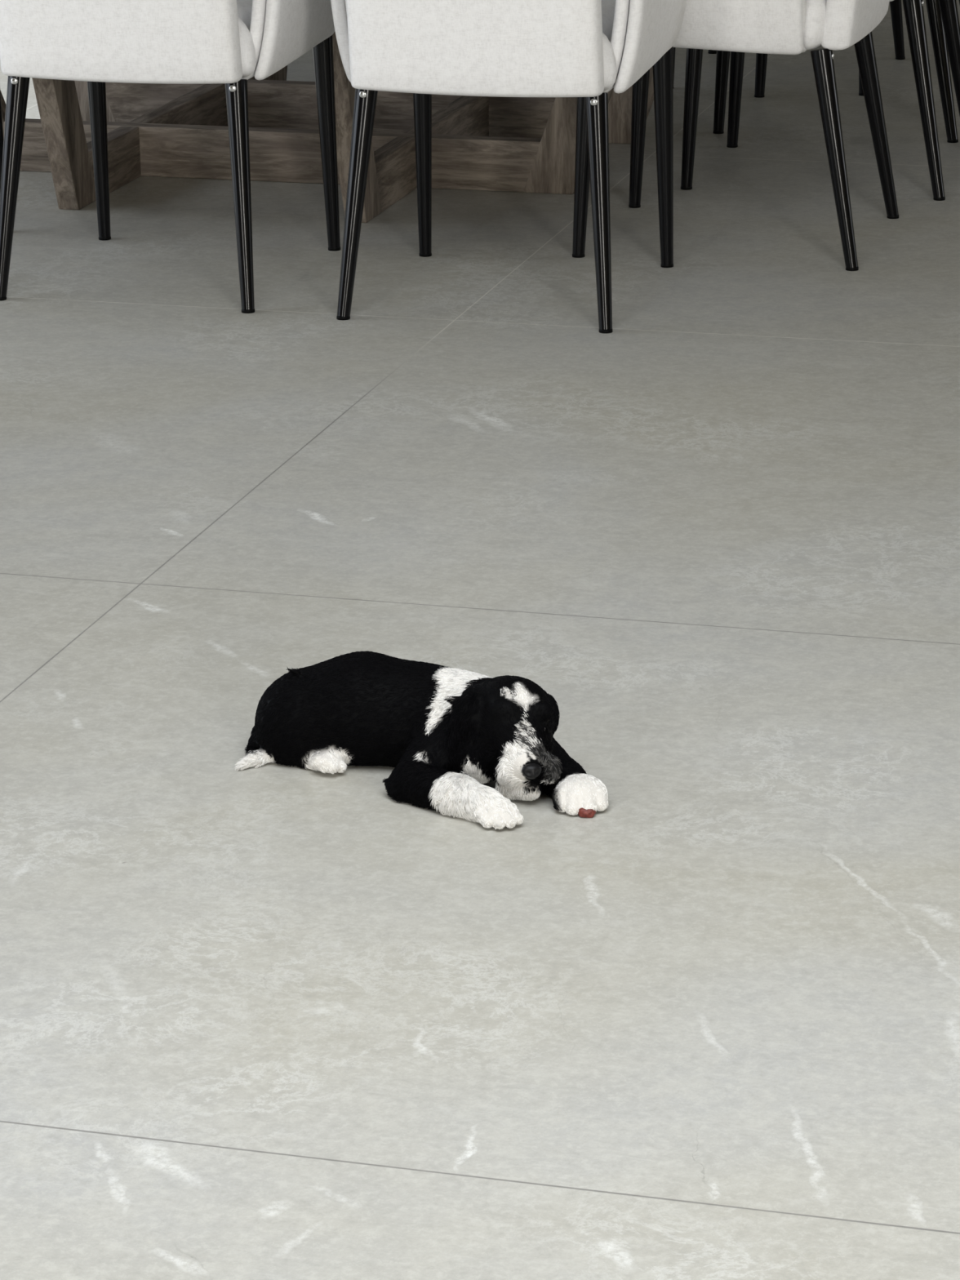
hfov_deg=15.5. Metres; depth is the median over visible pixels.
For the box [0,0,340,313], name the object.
armchair
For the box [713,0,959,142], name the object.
armchair
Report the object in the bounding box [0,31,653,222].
dining table
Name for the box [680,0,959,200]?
armchair
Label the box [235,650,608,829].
puppy
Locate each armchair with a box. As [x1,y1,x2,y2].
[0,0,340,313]
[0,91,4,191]
[330,0,686,333]
[572,0,898,271]
[673,0,905,95]
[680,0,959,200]
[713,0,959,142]
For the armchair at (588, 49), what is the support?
on the floor
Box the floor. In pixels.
[0,0,959,1279]
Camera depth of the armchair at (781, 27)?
6.67 m
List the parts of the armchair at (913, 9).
leg, leg, leg, leg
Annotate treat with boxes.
[577,808,595,817]
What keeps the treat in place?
on the floor
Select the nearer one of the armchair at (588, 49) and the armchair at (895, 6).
the armchair at (588, 49)
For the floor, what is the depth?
4.37 m
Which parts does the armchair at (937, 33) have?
leg, leg, leg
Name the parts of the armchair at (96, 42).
leg, leg, backrest, leg, seat, armrest, leg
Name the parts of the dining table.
leg, leg, leg, leg, leg, leg, leg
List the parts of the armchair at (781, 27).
leg, leg, armrest, seat, leg, backrest, leg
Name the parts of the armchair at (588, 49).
armrest, leg, leg, backrest, leg, seat, armrest, leg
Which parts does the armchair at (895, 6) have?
leg, leg, leg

